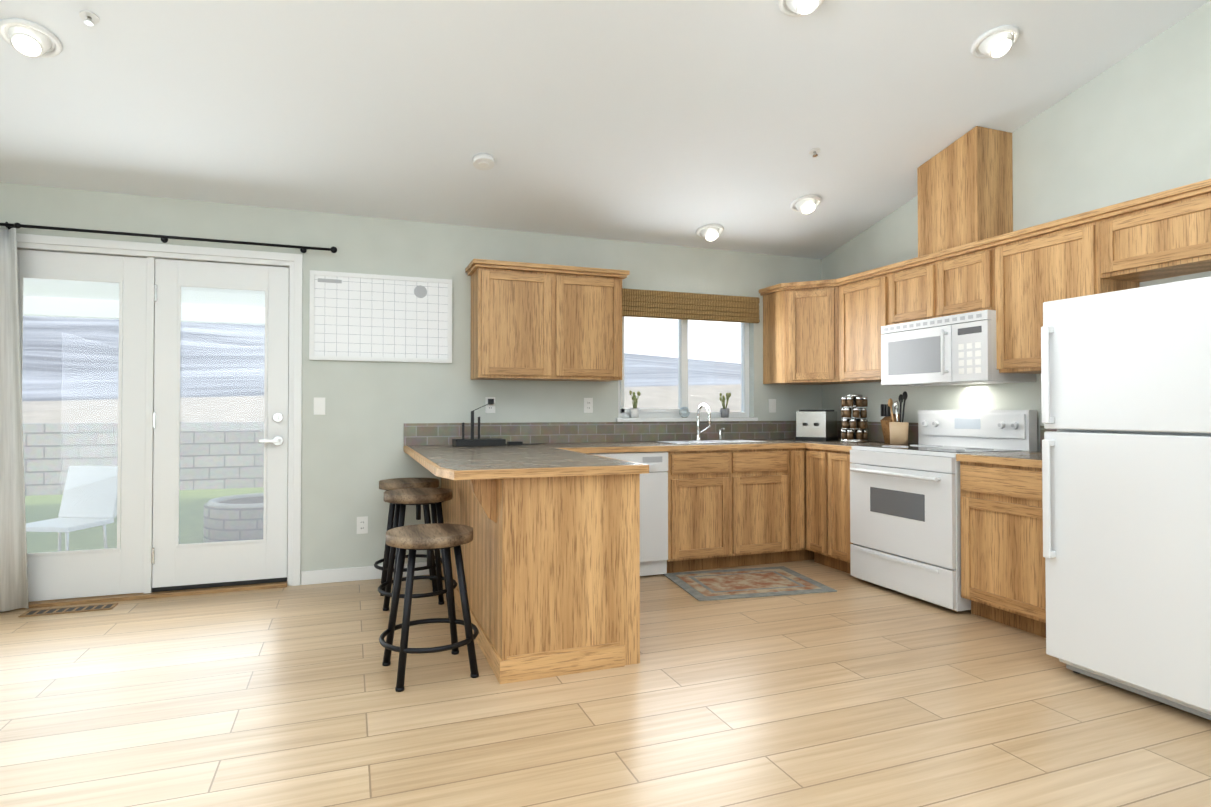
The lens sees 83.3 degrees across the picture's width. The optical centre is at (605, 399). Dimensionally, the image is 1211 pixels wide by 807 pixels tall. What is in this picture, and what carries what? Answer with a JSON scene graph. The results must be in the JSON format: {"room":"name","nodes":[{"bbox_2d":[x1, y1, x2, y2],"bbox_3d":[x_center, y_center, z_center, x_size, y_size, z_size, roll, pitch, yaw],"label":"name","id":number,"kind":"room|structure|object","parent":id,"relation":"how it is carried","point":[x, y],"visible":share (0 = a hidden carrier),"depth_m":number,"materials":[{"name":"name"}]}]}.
{"room":"kitchen","nodes":[
{"label":"kitchen","id":0,"kind":"room"},
{"bbox_2d":[0,182,821,571],"bbox_3d":[-1.410,-0.074,4.865,7.350,2.620,0.150,0,-1,-21],"label":"wall","id":1,"kind":"structure","parent":0,"point":[352,448],"depth_m":4.74,"materials":[{"name":"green paint"}]},
{"bbox_2d":[14,233,302,609],"bbox_3d":[-2.869,0.126,4.297,1.750,2.205,0.180,0,-1,-21],"label":"french door","id":2,"kind":"structure","parent":1,"relation":"attached to","point":[151,557],"depth_m":4.30,"materials":[{"name":"white"}]},
{"bbox_2d":[0,222,336,252],"bbox_3d":[-2.890,-1.009,4.184,2.314,0.044,0.105,0,-1,-21],"label":"curtain rod","id":3,"kind":"object","parent":1,"relation":"attached to","point":[165,238],"visible":0.9,"depth_m":4.21,"materials":[{"name":"black metal"}]},
{"bbox_2d":[0,228,28,611],"bbox_3d":[-3.632,0.108,3.854,0.621,2.198,0.076,0,-1,-21],"label":"drape","id":4,"kind":"object","parent":3,"relation":"hanging from","point":[13,573],"visible":1,"depth_m":3.94,"materials":[{"name":"fabric"}]},
{"bbox_2d":[314,397,324,414],"bbox_3d":[-1.923,0.043,4.579,0.072,0.116,0.016,0,-1,-21],"label":"light switch","id":5,"kind":"object","parent":1,"relation":"attached to","point":[319,409],"depth_m":4.58,"materials":[{"name":"white plastic"}]},
{"bbox_2d":[357,516,367,533],"bbox_3d":[-1.667,0.859,4.667,0.072,0.116,0.009,0,-1,-21],"label":"outlet","id":6,"kind":"object","parent":1,"relation":"attached to","point":[362,522],"depth_m":4.67,"materials":[{"name":"white plastic"}]},
{"bbox_2d":[301,562,429,584],"bbox_3d":[-1.598,1.189,4.688,0.905,0.090,0.014,0,-1,-21],"label":"baseboard","id":7,"kind":"structure","parent":1,"relation":"attached to","point":[338,575],"depth_m":4.61,"materials":[{"name":"white wood"}]},
{"bbox_2d":[309,270,451,362],"bbox_3d":[-1.543,-0.566,4.728,0.940,0.600,0.020,0,-1,-21],"label":"calendar","id":8,"kind":"object","parent":1,"relation":"attached to","point":[368,317],"visible":1,"depth_m":4.72,"materials":[{"name":"white paper"}]},
{"bbox_2d":[485,397,494,412],"bbox_3d":[-0.843,0.037,4.989,0.072,0.116,0.009,0,-1,-21],"label":"outlet","id":9,"kind":"object","parent":1,"relation":"attached to","point":[490,408],"depth_m":4.98,"materials":[{"name":"white plastic"}]},
{"bbox_2d":[469,262,564,380],"bbox_3d":[-0.639,-0.535,4.904,0.605,0.775,0.328,0,-1,-21],"label":"upper cabinet","id":10,"kind":"object","parent":1,"relation":"attached to","point":[549,322],"depth_m":4.76,"materials":[{"name":"brown wood"}]},
{"bbox_2d":[584,398,592,412],"bbox_3d":[-0.131,0.041,5.256,0.072,0.116,0.009,0,-1,-21],"label":"outlet","id":11,"kind":"object","parent":1,"relation":"attached to","point":[588,402],"depth_m":5.25,"materials":[{"name":"white plastic"}]},
{"bbox_2d":[565,270,624,381],"bbox_3d":[-0.209,-0.533,5.065,0.606,0.775,0.328,0,-1,-21],"label":"upper cabinet","id":12,"kind":"object","parent":1,"relation":"attached to","point":[593,298],"depth_m":4.95,"materials":[{"name":"brown wood"}]},
{"bbox_2d":[616,316,757,421],"bbox_3d":[0.663,-0.323,5.621,1.280,1.000,0.160,0,-1,-21],"label":"window","id":13,"kind":"structure","parent":1,"relation":"in","point":[659,415],"depth_m":5.64,"materials":[{"name":"white"}]},
{"bbox_2d":[629,390,640,417],"bbox_3d":[0.234,0.034,5.422,0.100,0.220,0.080,0,-1,-21],"label":"potted plant","id":14,"kind":"object","parent":13,"relation":"on","point":[634,411],"visible":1,"depth_m":5.40,"materials":[{"name":"green plant"}]},
{"bbox_2d":[680,407,688,417],"bbox_3d":[0.646,0.101,5.576,0.090,0.090,0.090,0,-1,-21],"label":"glass orb","id":15,"kind":"object","parent":13,"relation":"on","point":[684,413],"visible":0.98,"depth_m":5.56,"materials":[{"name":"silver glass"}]},
{"bbox_2d":[719,393,730,417],"bbox_3d":[1.006,0.042,5.712,0.103,0.211,0.080,0,-1,-21],"label":"potted plant","id":16,"kind":"object","parent":13,"relation":"on","point":[724,411],"visible":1,"depth_m":5.70,"materials":[{"name":"grey"}]},
{"bbox_2d":[622,288,759,322],"bbox_3d":[0.691,-0.761,5.554,1.300,0.215,0.048,0,-1,-21],"label":"window shade","id":17,"kind":"object","parent":1,"relation":"attached to","point":[674,305],"visible":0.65,"depth_m":5.53,"materials":[{"name":"brown wicker"}]},
{"bbox_2d":[769,399,775,411],"bbox_3d":[1.434,0.050,5.841,0.072,0.116,0.016,0,-1,-21],"label":"outlet","id":18,"kind":"object","parent":1,"relation":"attached to","point":[772,402],"depth_m":5.84,"materials":[{"name":"white plastic"}]},
{"bbox_2d":[0,0,1209,258],"bbox_3d":[-0.038,-2.236,1.245,7.350,1.909,7.950,0,-1,-21],"label":"ceiling","id":19,"kind":"structure","parent":0,"point":[670,122],"depth_m":3.68,"materials":[{"name":"white paint"}]},
{"bbox_2d":[0,18,62,57],"bbox_3d":[-2.515,-1.589,2.979,0.222,0.175,0.217,0,-1,-21],"label":"recessed light","id":20,"kind":"object","parent":19,"relation":"in","point":[28,38],"visible":0.92,"depth_m":2.94,"materials":[{"name":"white"}]},
{"bbox_2d":[79,10,99,25],"bbox_3d":[-2.195,-1.616,2.898,0.070,0.044,0.070,0,-1,-21],"label":"sprinkler","id":21,"kind":"object","parent":19,"relation":"attached to","point":[89,18],"visible":1,"depth_m":2.89,"materials":[{"name":"white metal"}]},
{"bbox_2d":[473,153,493,169],"bbox_3d":[-0.741,-1.447,4.143,0.130,0.063,0.134,0,-1,-21],"label":"smoke detector","id":22,"kind":"object","parent":19,"relation":"attached to","point":[483,161],"visible":1,"depth_m":4.11,"materials":[{"name":"white plastic"}]},
{"bbox_2d":[696,224,723,240],"bbox_3d":[0.815,-1.326,5.317,0.222,0.175,0.217,0,-1,-21],"label":"recessed light","id":23,"kind":"object","parent":19,"relation":"in","point":[710,232],"visible":0.88,"depth_m":5.27,"materials":[{"name":"white"}]},
{"bbox_2d":[778,0,824,16],"bbox_3d":[0.896,-1.835,3.090,0.222,0.175,0.217,0,-1,-21],"label":"recessed light","id":24,"kind":"object","parent":19,"relation":"in","point":[795,8],"visible":1,"depth_m":3.08,"materials":[{"name":"white"}]},
{"bbox_2d":[790,195,820,213],"bbox_3d":[1.469,-1.450,4.998,0.222,0.175,0.217,0,-1,-21],"label":"recessed light","id":25,"kind":"object","parent":19,"relation":"in","point":[807,204],"visible":0.88,"depth_m":4.95,"materials":[{"name":"white"}]},
{"bbox_2d":[809,148,819,156],"bbox_3d":[1.333,-1.571,4.340,0.070,0.044,0.070,0,-1,-21],"label":"sprinkler","id":26,"kind":"object","parent":19,"relation":"attached to","point":[814,152],"visible":1,"depth_m":4.33,"materials":[{"name":"white metal"}]},
{"bbox_2d":[971,25,1019,58],"bbox_3d":[1.989,-1.834,3.479,0.222,0.175,0.217,0,-1,-21],"label":"recessed light","id":27,"kind":"object","parent":19,"relation":"in","point":[997,42],"visible":0.9,"depth_m":3.44,"materials":[{"name":"white"}]},
{"bbox_2d":[0,560,1210,806],"bbox_3d":[-0.038,1.244,1.195,7.350,0.120,7.950,0,-1,-21],"label":"floor","id":28,"kind":"structure","parent":0,"point":[852,692],"depth_m":2.61,"materials":[{"name":"laminate"}]},
{"bbox_2d":[18,603,117,616],"bbox_3d":[-3.110,1.220,3.956,0.440,0.006,0.120,0,-1,-21],"label":"floor vent","id":29,"kind":"object","parent":28,"relation":"in","point":[40,612],"visible":0.98,"depth_m":3.94,"materials":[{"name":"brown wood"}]},
{"bbox_2d":[374,478,441,595],"bbox_3d":[-1.293,0.881,4.484,0.438,0.700,0.438,0,-1,-21],"label":"stool","id":30,"kind":"object","parent":28,"relation":"on","point":[393,484],"visible":0.46,"depth_m":4.36,"materials":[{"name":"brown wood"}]},
{"bbox_2d":[378,488,456,617],"bbox_3d":[-1.068,0.872,3.885,0.438,0.700,0.438,0,-1,-21],"label":"stool","id":31,"kind":"object","parent":28,"relation":"on","point":[435,498],"visible":0.75,"depth_m":3.83,"materials":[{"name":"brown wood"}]},
{"bbox_2d":[379,523,478,691],"bbox_3d":[-0.786,0.898,3.050,0.432,0.625,0.432,0,-1,-21],"label":"stool","id":32,"kind":"object","parent":28,"relation":"on","point":[430,538],"visible":1,"depth_m":2.98,"materials":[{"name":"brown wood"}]},
{"bbox_2d":[408,447,648,683],"bbox_3d":[-0.486,0.761,3.616,0.930,0.915,1.424,0,-1,-21],"label":"base cabinet","id":33,"kind":"object","parent":28,"relation":"on","point":[551,555],"depth_m":3.04,"materials":[{"name":"brown wood"}]},
{"bbox_2d":[404,403,807,572],"bbox_3d":[0.372,0.634,5.071,3.558,1.211,0.693,0,-1,-21],"label":"base cabinet","id":34,"kind":"object","parent":28,"relation":"on","point":[738,490],"depth_m":5.02,"materials":[{"name":"brown wood"}]},
{"bbox_2d":[452,399,541,446],"bbox_3d":[-0.771,0.156,4.856,0.621,0.329,0.290,0,-1,-21],"label":"router","id":35,"kind":"object","parent":34,"relation":"on","point":[463,442],"visible":0.98,"depth_m":4.72,"materials":[{"name":"black plastic"}]},
{"bbox_2d":[795,409,837,440],"bbox_3d":[1.738,0.205,5.606,0.250,0.252,0.345,-1,-1,34],"label":"toaster","id":36,"kind":"object","parent":34,"relation":"on","point":[816,424],"visible":1,"depth_m":5.49,"materials":[{"name":"silver metal"}]},
{"bbox_2d":[587,451,667,575],"bbox_3d":[0.054,0.796,4.936,0.610,0.859,0.624,0,-1,-21],"label":"dishwasher","id":37,"kind":"object","parent":28,"relation":"on","point":[653,520],"visible":0.4,"depth_m":4.73,"materials":[{"name":"white metal"}]},
{"bbox_2d":[663,566,836,600],"bbox_3d":[0.945,1.227,4.593,0.940,0.009,0.700,0,-1,-14],"label":"kitchen rug","id":38,"kind":"object","parent":28,"relation":"on","point":[736,583],"visible":0.96,"depth_m":4.53,"materials":[{"name":"fabric"}]},
{"bbox_2d":[808,421,917,573],"bbox_3d":[1.926,0.704,5.022,0.682,1.069,0.490,0,-1,-21],"label":"base cabinet","id":39,"kind":"object","parent":28,"relation":"on","point":[829,542],"depth_m":4.96,"materials":[{"name":"brown wood"}]},
{"bbox_2d":[840,395,868,442],"bbox_3d":[1.915,0.143,5.240,0.210,0.365,0.210,0,-1,-21],"label":"spice carousel","id":40,"kind":"object","parent":39,"relation":"on","point":[854,435],"visible":1,"depth_m":5.18,"materials":[{"name":"brown glass"}]},
{"bbox_2d":[880,404,899,442],"bbox_3d":[2.132,0.178,5.081,0.165,0.290,0.090,0,-1,-31],"label":"knife block","id":41,"kind":"object","parent":39,"relation":"on","point":[887,418],"visible":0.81,"depth_m":5.06,"materials":[{"name":"brown wood"}]},
{"bbox_2d":[888,391,908,444],"bbox_3d":[2.118,0.130,4.930,0.145,0.383,0.134,0,-1,-21],"label":"utensil crock","id":42,"kind":"object","parent":39,"relation":"on","point":[899,433],"visible":0.98,"depth_m":4.88,"materials":[{"name":"beige"}]},
{"bbox_2d":[850,410,1036,611],"bbox_3d":[2.111,0.637,4.372,0.738,1.145,0.854,0,-1,-21],"label":"range","id":43,"kind":"object","parent":28,"relation":"on","point":[905,523],"visible":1,"depth_m":4.22,"materials":[{"name":"white enameled metal"},{"name":"dark glass"}]},
{"bbox_2d":[956,426,1056,637],"bbox_3d":[2.446,0.684,3.638,0.682,1.069,0.751,0,-1,-21],"label":"base cabinet","id":44,"kind":"object","parent":28,"relation":"on","point":[1003,561],"depth_m":3.62,"materials":[{"name":"brown wood"}]},
{"bbox_2d":[1041,276,1210,719],"bbox_3d":[2.526,0.383,2.857,1.010,1.649,0.755,0,-1,-21],"label":"refrigerator","id":45,"kind":"object","parent":28,"relation":"on","point":[1126,445],"visible":1,"depth_m":2.71,"materials":[{"name":"white metal"}]},
{"bbox_2d":[821,0,1210,450],"bbox_3d":[3.358,-0.976,2.423,0.150,4.355,7.800,0,-1,-21],"label":"wall","id":46,"kind":"structure","parent":0,"point":[1135,124],"depth_m":3.85,"materials":[{"name":"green paint"}]},
{"bbox_2d":[761,280,856,384],"bbox_3d":[1.738,-0.525,5.647,0.607,0.775,0.608,0,-1,-21],"label":"upper cabinet","id":47,"kind":"object","parent":46,"relation":"attached to","point":[798,316],"depth_m":5.48,"materials":[{"name":"brown wood"}]},
{"bbox_2d":[829,266,888,382],"bbox_3d":[2.031,-0.531,5.183,0.384,0.775,0.593,0,-1,-21],"label":"upper cabinet","id":48,"kind":"object","parent":46,"relation":"attached to","point":[857,301],"depth_m":5.15,"materials":[{"name":"brown wood"}]},
{"bbox_2d":[885,258,924,324],"bbox_3d":[2.249,-0.726,4.686,0.327,0.400,0.496,0,-1,-21],"label":"upper cabinet","id":49,"kind":"object","parent":46,"relation":"attached to","point":[903,282],"depth_m":4.72,"materials":[{"name":"brown wood"}]},
{"bbox_2d":[921,242,992,318],"bbox_3d":[2.374,-0.731,4.355,0.327,0.400,0.496,0,-1,-21],"label":"upper cabinet","id":50,"kind":"object","parent":46,"relation":"attached to","point":[953,282],"depth_m":4.30,"materials":[{"name":"brown wood"}]},
{"bbox_2d":[881,310,1035,385],"bbox_3d":[2.262,-0.315,4.474,0.449,0.421,0.860,0,-1,-21],"label":"over-the-range microwave","id":51,"kind":"object","parent":50,"relation":"attached to","point":[958,349],"visible":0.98,"depth_m":4.29,"materials":[{"name":"white"}]},
{"bbox_2d":[913,126,1016,261],"bbox_3d":[2.347,-1.323,4.468,0.303,0.727,0.470,0,-1,-21],"label":"chase","id":52,"kind":"object","parent":46,"relation":"attached to","point":[965,191],"depth_m":4.29,"materials":[{"name":"brown wood"}]},
{"bbox_2d":[993,214,1138,373],"bbox_3d":[2.568,-0.551,3.834,0.327,0.775,0.610,0,-1,-21],"label":"upper cabinet","id":53,"kind":"object","parent":46,"relation":"attached to","point":[1032,268],"depth_m":3.82,"materials":[{"name":"brown wood"}]},
{"bbox_2d":[1097,182,1210,285],"bbox_3d":[2.837,-0.788,3.122,0.327,0.320,0.920,0,-1,-21],"label":"upper cabinet","id":54,"kind":"object","parent":46,"relation":"attached to","point":[1167,236],"depth_m":3.26,"materials":[{"name":"brown wood"}]},
{"label":"outside","id":55,"kind":"structure","parent":0,"visible":0},
{"bbox_2d":[25,487,263,552],"bbox_3d":[-1.636,1.568,10.205,44.000,0.190,5.650,0,-1,-21],"label":"grass","id":56,"kind":"structure","parent":55,"point":[195,497],"depth_m":7.94,"materials":[{"name":"green plant"}]},
{"bbox_2d":[22,422,263,495],"bbox_3d":[-2.708,1.054,13.068,44.000,1.300,0.450,0,-1,-21],"label":"blocks","id":57,"kind":"object","parent":56,"relation":"on","point":[74,434],"depth_m":11.22},
{"bbox_2d":[203,493,266,542],"bbox_3d":[-3.587,1.225,7.100,1.040,0.404,1.040,0,-1,-21],"label":"fire pit","id":58,"kind":"object","parent":56,"relation":"on","point":[248,514],"depth_m":6.62,"materials":[{"name":"stone"}]},
{"bbox_2d":[22,316,740,422],"bbox_3d":[-6.300,-2.333,45.421,100.000,6.500,62.550,0,-1,-21],"label":"hillside","id":59,"kind":"structure","parent":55,"point":[216,363],"depth_m":17.51,"materials":[{"name":"soil"}]},
{"bbox_3d":[-1.191,1.505,6.180,30.000,0.200,2.200,0,-1,-21],"label":"patio slab","id":60,"kind":"object","parent":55,"visible":0},
{"bbox_2d":[26,466,117,550],"bbox_3d":[-4.223,0.969,5.372,0.480,0.850,0.558,0,-1,4],"label":"outdoor chair","id":61,"kind":"object","parent":60,"relation":"on","point":[85,502],"depth_m":5.54,"materials":[{"name":"white plastic"}]},
{"bbox_2d":[23,278,264,324],"bbox_3d":[-4.606,0.068,6.049,7.500,2.670,4.280,0,-1,-21],"label":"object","id":62,"kind":"object","parent":60,"relation":"on","point":[192,311],"depth_m":7.64,"materials":[{"name":"white fabric"}]}
]}

